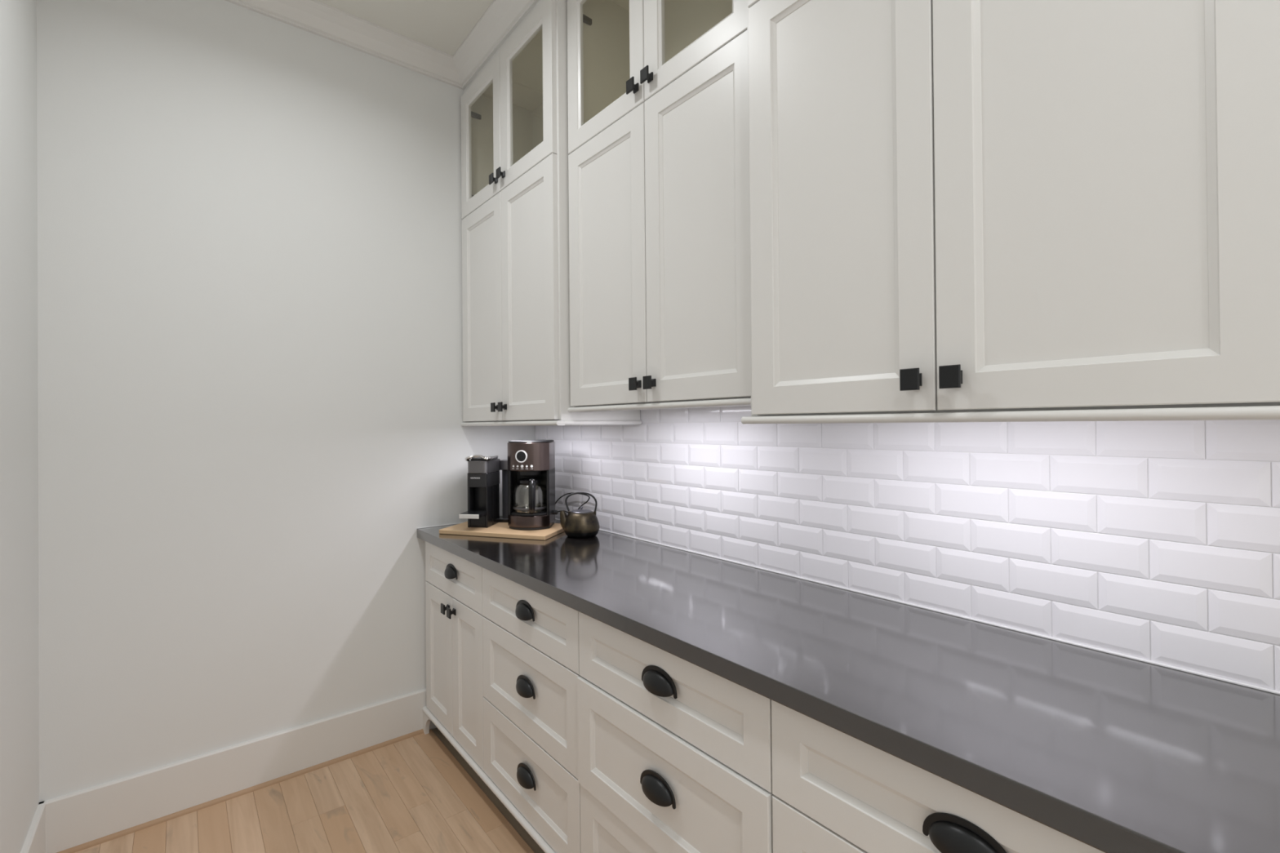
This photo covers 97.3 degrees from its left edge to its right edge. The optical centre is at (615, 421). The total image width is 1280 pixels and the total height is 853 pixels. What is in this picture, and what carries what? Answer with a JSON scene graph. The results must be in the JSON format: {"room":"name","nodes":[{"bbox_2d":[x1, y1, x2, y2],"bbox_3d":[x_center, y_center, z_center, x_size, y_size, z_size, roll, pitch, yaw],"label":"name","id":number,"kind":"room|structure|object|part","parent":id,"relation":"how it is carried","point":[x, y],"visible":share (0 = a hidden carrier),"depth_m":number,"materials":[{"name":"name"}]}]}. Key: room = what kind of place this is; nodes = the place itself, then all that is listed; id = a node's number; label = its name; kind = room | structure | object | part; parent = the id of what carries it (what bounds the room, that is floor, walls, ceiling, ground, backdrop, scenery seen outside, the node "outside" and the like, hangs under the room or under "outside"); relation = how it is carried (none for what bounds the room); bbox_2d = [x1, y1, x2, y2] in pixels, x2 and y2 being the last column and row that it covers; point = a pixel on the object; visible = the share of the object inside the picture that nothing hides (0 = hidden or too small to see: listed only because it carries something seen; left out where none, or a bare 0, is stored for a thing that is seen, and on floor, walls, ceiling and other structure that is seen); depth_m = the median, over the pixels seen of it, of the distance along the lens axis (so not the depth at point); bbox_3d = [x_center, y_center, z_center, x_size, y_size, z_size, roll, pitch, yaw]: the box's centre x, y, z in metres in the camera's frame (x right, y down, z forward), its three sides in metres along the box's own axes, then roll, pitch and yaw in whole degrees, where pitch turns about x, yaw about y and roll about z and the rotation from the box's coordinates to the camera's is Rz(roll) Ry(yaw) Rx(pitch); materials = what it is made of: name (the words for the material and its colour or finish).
{"room":"food storage area","nodes":[
{"label":"food storage area","id":0,"kind":"room"},
{"bbox_2d":[0,0,39,852],"bbox_3d":[-0.580,-0.154,0.081,0.100,3.175,4.300,0,0,-38],"label":"wall","id":1,"kind":"structure","parent":0,"point":[19,402],"depth_m":1.59,"materials":[{"name":"white paint"}]},
{"bbox_2d":[20,801,45,852],"bbox_3d":[-0.522,1.291,0.109,0.016,0.183,4.300,0,0,-38],"label":"baseboard","id":2,"kind":"structure","parent":1,"relation":"attached to","point":[35,840],"depth_m":1.72,"materials":[{"name":"white paint"}]},
{"bbox_2d":[36,0,535,802],"bbox_3d":[-1.169,-0.137,2.409,2.025,3.175,0.100,0,0,-38],"label":"wall","id":3,"kind":"structure","parent":0,"point":[250,339],"depth_m":2.13,"materials":[{"name":"white paint"}]},
{"bbox_2d":[39,688,432,852],"bbox_3d":[-1.342,1.309,2.184,1.265,0.183,0.016,0,0,-38],"label":"baseboard","id":4,"kind":"structure","parent":3,"relation":"attached to","point":[85,815],"depth_m":2.08,"materials":[{"name":"white paint"}]},
{"bbox_2d":[56,728,423,852],"bbox_3d":[-1.343,1.394,2.164,1.206,0.013,0.014,0,0,-38],"label":"trim","id":5,"kind":"structure","parent":3,"relation":"attached to","point":[77,848],"depth_m":2.09,"materials":[{"name":"white wood"}]},
{"bbox_2d":[224,0,462,88],"bbox_3d":[-1.274,-1.633,2.226,1.445,0.083,0.088,0,0,-38],"label":"trim","id":6,"kind":"structure","parent":3,"relation":"attached to","point":[318,18],"depth_m":2.37,"materials":[{"name":"white paint"}]},
{"bbox_2d":[417,522,462,528],"bbox_3d":[-0.658,0.482,2.732,0.609,0.004,0.004,0,0,-38],"label":"trim","id":7,"kind":"structure","parent":3,"relation":"attached to","point":[460,522],"depth_m":2.60,"materials":[{"name":"white tile"}]},
{"bbox_2d":[75,727,545,852],"bbox_3d":[0.163,1.410,0.702,2.025,0.060,4.400,0,0,-38],"label":"floor","id":8,"kind":"structure","parent":0,"point":[418,793],"depth_m":1.99,"materials":[{"name":"beige wood"}]},
{"bbox_2d":[422,541,484,777],"bbox_3d":[-0.460,0.958,2.481,0.617,0.874,0.634,0,0,-38],"label":"base cabinet","id":9,"kind":"object","parent":8,"relation":"on","point":[455,696],"visible":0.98,"depth_m":2.25,"materials":[{"name":"white paint"}]},
{"bbox_3d":[-0.753,1.001,2.419,0.020,0.566,0.309,0,0,-38],"label":"door","id":10,"kind":"part","parent":9,"relation":"part of","materials":[{"name":"white paint"}]},
{"bbox_3d":[-0.698,0.766,2.308,0.029,0.039,0.033,0,0,-38],"label":"knob","id":11,"kind":"part","parent":9,"relation":"part of","materials":[{"name":"black metal"}]},
{"bbox_3d":[-0.677,0.607,2.283,0.024,0.055,0.119,0,0,-38],"label":"cup pull","id":12,"kind":"part","parent":9,"relation":"part of","materials":[{"name":"black metal"}]},
{"bbox_3d":[-0.659,0.765,2.257,0.029,0.039,0.033,0,0,-38],"label":"knob","id":13,"kind":"part","parent":9,"relation":"part of","materials":[{"name":"black metal"}]},
{"bbox_3d":[-0.675,1.295,2.310,0.034,0.020,0.634,0,0,-38],"label":"moulding","id":14,"kind":"part","parent":9,"relation":"part of","materials":[{"name":"white paint"}]},
{"bbox_3d":[-0.667,0.620,2.306,0.020,0.186,0.601,0,0,-38],"label":"drawer","id":15,"kind":"part","parent":9,"relation":"part of","materials":[{"name":"white paint"}]},
{"bbox_3d":[-0.568,0.998,2.181,0.020,0.566,0.289,0,0,-38],"label":"door","id":16,"kind":"part","parent":9,"relation":"part of","materials":[{"name":"white paint"}]},
{"bbox_2d":[480,567,580,852],"bbox_3d":[-0.071,0.952,1.984,0.612,0.874,0.628,0,0,-38],"label":"base cabinet","id":17,"kind":"object","parent":8,"relation":"on","point":[531,668],"visible":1,"depth_m":1.77,"materials":[{"name":"white paint"}]},
{"bbox_3d":[-0.288,1.289,1.811,0.034,0.020,0.628,0,0,-38],"label":"moulding","id":18,"kind":"part","parent":17,"relation":"part of","materials":[{"name":"white paint"}]},
{"bbox_3d":[-0.299,0.601,1.796,0.024,0.055,0.119,0,0,-38],"label":"cup pull","id":19,"kind":"part","parent":17,"relation":"part of","materials":[{"name":"black metal"}]},
{"bbox_3d":[-0.297,0.843,1.795,0.024,0.055,0.119,0,0,-38],"label":"cup pull","id":20,"kind":"part","parent":17,"relation":"part of","materials":[{"name":"black metal"}]},
{"bbox_3d":[-0.294,1.127,1.794,0.024,0.055,0.119,0,0,-38],"label":"cup pull","id":21,"kind":"part","parent":17,"relation":"part of","materials":[{"name":"black metal"}]},
{"bbox_3d":[-0.289,0.614,1.819,0.020,0.186,0.625,0,0,-38],"label":"drawer","id":22,"kind":"part","parent":17,"relation":"part of","materials":[{"name":"white paint"}]},
{"bbox_3d":[-0.287,0.856,1.818,0.020,0.291,0.625,0,0,-38],"label":"drawer","id":23,"kind":"part","parent":17,"relation":"part of","materials":[{"name":"white paint"}]},
{"bbox_3d":[-0.284,1.141,1.816,0.020,0.271,0.625,0,0,-38],"label":"drawer","id":24,"kind":"part","parent":17,"relation":"part of","materials":[{"name":"white paint"}]},
{"bbox_2d":[577,611,773,852],"bbox_3d":[0.316,0.946,1.480,0.618,0.874,0.644,0,0,-38],"label":"base cabinet","id":25,"kind":"object","parent":8,"relation":"on","point":[675,755],"visible":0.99,"depth_m":1.28,"materials":[{"name":"white paint"}]},
{"bbox_3d":[0.105,1.135,1.314,0.020,0.271,0.640,0,0,-38],"label":"drawer","id":26,"kind":"part","parent":25,"relation":"part of","materials":[{"name":"white paint"}]},
{"bbox_3d":[0.088,0.837,1.288,0.024,0.055,0.119,0,0,-38],"label":"cup pull","id":27,"kind":"part","parent":25,"relation":"part of","materials":[{"name":"black metal"}]},
{"bbox_3d":[0.091,0.595,1.294,0.024,0.055,0.119,0,0,-38],"label":"cup pull","id":28,"kind":"part","parent":25,"relation":"part of","materials":[{"name":"black metal"}]},
{"bbox_2d":[771,700,1104,852],"bbox_3d":[0.714,0.940,0.973,0.612,0.874,0.644,0,0,-38],"label":"base cabinet","id":29,"kind":"object","parent":8,"relation":"on","point":[833,791],"visible":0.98,"depth_m":0.91,"materials":[{"name":"white paint"}]},
{"bbox_3d":[0.498,0.844,0.807,0.020,0.291,0.641,0,0,-38],"label":"drawer","id":30,"kind":"part","parent":29,"relation":"part of","materials":[{"name":"white paint"}]},
{"bbox_2d":[417,519,1279,852],"bbox_3d":[0.126,0.491,1.728,0.618,0.040,2.549,0,0,-38],"label":"countertop","id":31,"kind":"structure","parent":29,"relation":"on","point":[1108,753],"depth_m":0.97,"materials":[{"name":"grey stone"}]},
{"bbox_2d":[439,521,564,540],"bbox_3d":[-0.478,0.471,2.477,0.502,0.018,0.285,-1,0,18],"label":"cutting board","id":32,"kind":"object","parent":31,"relation":"on","point":[501,530],"visible":0.58,"depth_m":2.38,"materials":[{"name":"brown wood"}]},
{"bbox_2d":[458,454,507,528],"bbox_3d":[-0.560,0.304,2.517,0.182,0.318,0.308,-1,0,9],"label":"coffee machine","id":33,"kind":"object","parent":32,"relation":"on","point":[483,475],"visible":0.92,"depth_m":2.48,"materials":[{"name":"black plastic"}]},
{"bbox_2d":[458,514,479,519],"bbox_3d":[-0.619,0.400,2.372,0.088,0.018,0.002,-1,0,9],"label":"tray","id":34,"kind":"object","parent":33,"relation":"on","point":[460,516],"depth_m":2.37,"materials":[{"name":"silver metal"}]},
{"bbox_3d":[-0.596,0.161,2.506,0.117,0.031,0.124,-1,0,9],"label":"lever","id":35,"kind":"part","parent":33,"relation":"part of","materials":[{"name":"silver metal"}]},
{"bbox_3d":[-0.519,0.455,2.624,0.134,0.017,0.078,-1,0,9],"label":"foot plate","id":36,"kind":"part","parent":33,"relation":"part of","materials":[{"name":"black plastic"}]},
{"bbox_3d":[-0.496,0.200,2.620,0.086,0.044,0.086,-1,0,9],"label":"tank lid","id":37,"kind":"part","parent":33,"relation":"part of","materials":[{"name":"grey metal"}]},
{"bbox_3d":[-0.491,0.334,2.621,0.074,0.222,0.076,-1,0,9],"label":"water tank","id":38,"kind":"part","parent":33,"relation":"part of","materials":[{"name":"grey"}]},
{"bbox_2d":[507,440,558,530],"bbox_3d":[-0.365,0.272,2.471,0.200,0.379,0.191,-1,0,5],"label":"coffee maker","id":39,"kind":"object","parent":32,"relation":"on","point":[526,458],"visible":0.94,"depth_m":2.42,"materials":[{"name":"brown metal"}]},
{"bbox_2d":[512,477,546,513],"bbox_3d":[-0.376,0.315,2.433,0.147,0.149,0.185,-1,0,5],"label":"coffee carafe","id":40,"kind":"object","parent":39,"relation":"on","point":[531,482],"visible":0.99,"depth_m":2.40,"materials":[{"name":"clear glass"}]},
{"bbox_3d":[-0.375,0.256,2.452,0.099,0.022,0.099,-1,0,5],"label":"lid","id":41,"kind":"part","parent":40,"relation":"part of","materials":[{"name":"black plastic"}]},
{"bbox_3d":[-0.353,0.315,2.372,0.030,0.149,0.071,0,0,-9],"label":"handle","id":42,"kind":"part","parent":40,"relation":"part of","materials":[{"name":"black plastic"}]},
{"bbox_2d":[518,471,541,477],"bbox_3d":[-0.375,0.225,2.454,0.100,0.029,0.100,-1,0,5],"label":"basket","id":43,"kind":"object","parent":39,"relation":"on","point":[530,473],"depth_m":2.42,"materials":[{"name":"black plastic"}]},
{"bbox_3d":[-0.374,0.086,2.475,0.178,0.008,0.179,-1,0,5],"label":"lid","id":44,"kind":"part","parent":39,"relation":"part of","materials":[{"name":"black plastic"}]},
{"bbox_2d":[555,492,590,512],"bbox_3d":[-0.221,0.399,2.588,0.312,0.154,0.051,-1,0,38],"label":"power cord","id":45,"kind":"object","parent":31,"relation":"on","point":[571,492],"visible":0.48,"depth_m":2.58,"materials":[{"name":"black plastic"}]},
{"bbox_2d":[560,492,599,538],"bbox_3d":[-0.143,0.385,2.351,0.150,0.183,0.150,-1,0,37],"label":"kettle","id":46,"kind":"object","parent":31,"relation":"on","point":[580,523],"visible":1,"depth_m":2.30,"materials":[{"name":"metal"}]},
{"bbox_3d":[-0.203,0.417,2.350,0.060,0.094,0.054,0,0,0],"label":"spout","id":47,"kind":"part","parent":46,"relation":"part of","materials":[{"name":"metal"}]},
{"bbox_3d":[-0.145,0.340,2.351,0.134,0.091,0.008,0,0,0],"label":"handle","id":48,"kind":"part","parent":46,"relation":"part of","materials":[{"name":"black plastic"}]},
{"bbox_3d":[-0.143,0.372,2.351,0.085,0.009,0.085,0,0,0],"label":"lid","id":49,"kind":"part","parent":46,"relation":"part of","materials":[{"name":"grey metal"}]},
{"bbox_3d":[0.486,0.589,0.785,0.024,0.055,0.119,0,0,-38],"label":"cup pull","id":50,"kind":"part","parent":29,"relation":"part of","materials":[{"name":"black metal"}]},
{"bbox_2d":[316,0,493,55],"bbox_3d":[0.136,-1.745,0.719,2.025,0.100,4.400,0,0,-38],"label":"ceiling","id":51,"kind":"structure","parent":0,"point":[442,25],"depth_m":2.33,"materials":[{"name":"white paint"}]},
{"bbox_2d":[535,405,1279,691],"bbox_3d":[0.938,-0.161,1.260,0.106,3.175,4.300,0,0,-38],"label":"wall","id":52,"kind":"structure","parent":0,"point":[1158,541],"depth_m":1.28,"materials":[{"name":"white tile"}]},
{"bbox_2d":[453,0,641,426],"bbox_3d":[-0.348,-0.832,2.446,0.461,1.698,0.860,0,0,-38],"label":"upper cabinet","id":53,"kind":"object","parent":52,"relation":"attached to","point":[512,66],"visible":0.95,"depth_m":2.30,"materials":[{"name":"white paint"}]},
{"bbox_3d":[-0.603,-1.257,2.523,0.020,0.583,0.410,0,0,-38],"label":"glass door","id":54,"kind":"part","parent":53,"relation":"part of","materials":[{"name":"white paint"}]},
{"bbox_3d":[-0.596,-0.482,2.519,0.020,0.960,0.410,0,0,-38],"label":"door","id":55,"kind":"part","parent":53,"relation":"part of","materials":[{"name":"white paint"}]},
{"bbox_3d":[-0.514,-1.020,2.370,0.029,0.039,0.033,0,0,-38],"label":"knob","id":56,"kind":"part","parent":53,"relation":"part of","materials":[{"name":"black metal"}]},
{"bbox_3d":[-0.506,-0.060,2.365,0.029,0.039,0.033,0,0,-38],"label":"knob","id":57,"kind":"part","parent":53,"relation":"part of","materials":[{"name":"black metal"}]},
{"bbox_3d":[-0.505,-1.638,2.341,0.088,0.083,0.848,0,0,-38],"label":"crown","id":58,"kind":"part","parent":53,"relation":"part of","materials":[{"name":"white paint"}]},
{"bbox_3d":[-0.473,-1.021,2.317,0.029,0.039,0.033,0,0,-38],"label":"knob","id":59,"kind":"part","parent":53,"relation":"part of","materials":[{"name":"black metal"}]},
{"bbox_3d":[-0.465,-0.061,2.312,0.029,0.039,0.033,0,0,-38],"label":"knob","id":60,"kind":"part","parent":53,"relation":"part of","materials":[{"name":"black metal"}]},
{"bbox_3d":[-0.349,-1.261,2.197,0.020,0.583,0.411,0,0,-38],"label":"glass door","id":61,"kind":"part","parent":53,"relation":"part of","materials":[{"name":"white paint"}]},
{"bbox_3d":[-0.343,-0.486,2.192,0.020,0.960,0.411,0,0,-38],"label":"door","id":62,"kind":"part","parent":53,"relation":"part of","materials":[{"name":"white paint"}]},
{"bbox_3d":[-0.316,0.008,2.461,0.397,0.018,0.860,0,0,-38],"label":"light rail","id":63,"kind":"part","parent":53,"relation":"part of","materials":[{"name":"white paint"}]},
{"bbox_2d":[567,0,751,412],"bbox_3d":[0.191,-0.863,1.796,0.406,1.650,0.871,0,0,-38],"label":"upper cabinet","id":64,"kind":"object","parent":52,"relation":"attached to","point":[660,280],"visible":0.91,"depth_m":1.68,"materials":[{"name":"white paint"}]},
{"bbox_3d":[-0.039,-1.266,1.885,0.020,0.583,0.419,0,0,-38],"label":"glass door","id":65,"kind":"part","parent":64,"relation":"part of","materials":[{"name":"white paint"}]},
{"bbox_3d":[-0.033,-0.514,1.881,0.020,0.913,0.419,0,0,-38],"label":"door","id":66,"kind":"part","parent":64,"relation":"part of","materials":[{"name":"white paint"}]},
{"bbox_3d":[0.052,-1.029,1.729,0.029,0.039,0.033,0,0,-38],"label":"knob","id":67,"kind":"part","parent":64,"relation":"part of","materials":[{"name":"black metal"}]},
{"bbox_3d":[0.060,-0.115,1.724,0.029,0.039,0.033,0,0,-38],"label":"knob","id":68,"kind":"part","parent":64,"relation":"part of","materials":[{"name":"black metal"}]},
{"bbox_3d":[0.093,-1.029,1.676,0.029,0.039,0.033,0,0,-38],"label":"knob","id":69,"kind":"part","parent":64,"relation":"part of","materials":[{"name":"black metal"}]},
{"bbox_3d":[0.101,-0.116,1.671,0.029,0.039,0.033,0,0,-38],"label":"knob","id":70,"kind":"part","parent":64,"relation":"part of","materials":[{"name":"black metal"}]},
{"bbox_3d":[0.101,-0.046,1.716,0.035,0.018,0.871,0,0,-38],"label":"light rail","id":71,"kind":"part","parent":64,"relation":"part of","materials":[{"name":"white paint"}]},
{"bbox_3d":[0.218,-1.270,1.554,0.020,0.583,0.413,0,0,-38],"label":"glass door","id":72,"kind":"part","parent":64,"relation":"part of","materials":[{"name":"white paint"}]},
{"bbox_3d":[0.224,-0.518,1.550,0.020,0.913,0.413,0,0,-38],"label":"door","id":73,"kind":"part","parent":64,"relation":"part of","materials":[{"name":"white paint"}]},
{"bbox_2d":[555,518,1279,694],"bbox_3d":[0.367,0.469,1.915,0.008,0.004,2.549,0,0,-38],"label":"trim","id":74,"kind":"structure","parent":52,"relation":"attached to","point":[1196,673],"depth_m":1.25,"materials":[{"name":"white tile"}]},
{"bbox_2d":[741,0,1279,423],"bbox_3d":[0.691,-0.848,1.107,0.461,1.698,0.872,0,0,-38],"label":"upper cabinet","id":75,"kind":"object","parent":52,"relation":"attached to","point":[961,211],"visible":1,"depth_m":0.92,"materials":[{"name":"white paint"}]},
{"bbox_3d":[0.442,-1.273,1.177,0.020,0.583,0.406,0,0,-38],"label":"glass door","id":76,"kind":"part","parent":75,"relation":"part of","materials":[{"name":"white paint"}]},
{"bbox_3d":[0.448,-0.498,1.173,0.020,0.960,0.406,0,0,-38],"label":"door","id":77,"kind":"part","parent":75,"relation":"part of","materials":[{"name":"white paint"}]},
{"bbox_3d":[0.538,-0.076,1.020,0.029,0.039,0.033,0,0,-38],"label":"knob","id":78,"kind":"part","parent":75,"relation":"part of","materials":[{"name":"black metal"}]},
{"bbox_3d":[0.579,-0.077,0.967,0.029,0.039,0.033,0,0,-38],"label":"knob","id":79,"kind":"part","parent":75,"relation":"part of","materials":[{"name":"black metal"}]},
{"bbox_3d":[0.723,-0.008,1.122,0.397,0.018,0.872,0,0,-38],"label":"light rail","id":80,"kind":"part","parent":75,"relation":"part of","materials":[{"name":"white paint"}]},
{"bbox_3d":[0.700,-0.502,0.849,0.020,0.960,0.408,0,0,-38],"label":"door","id":81,"kind":"part","parent":75,"relation":"part of","materials":[{"name":"white paint"}]}
]}

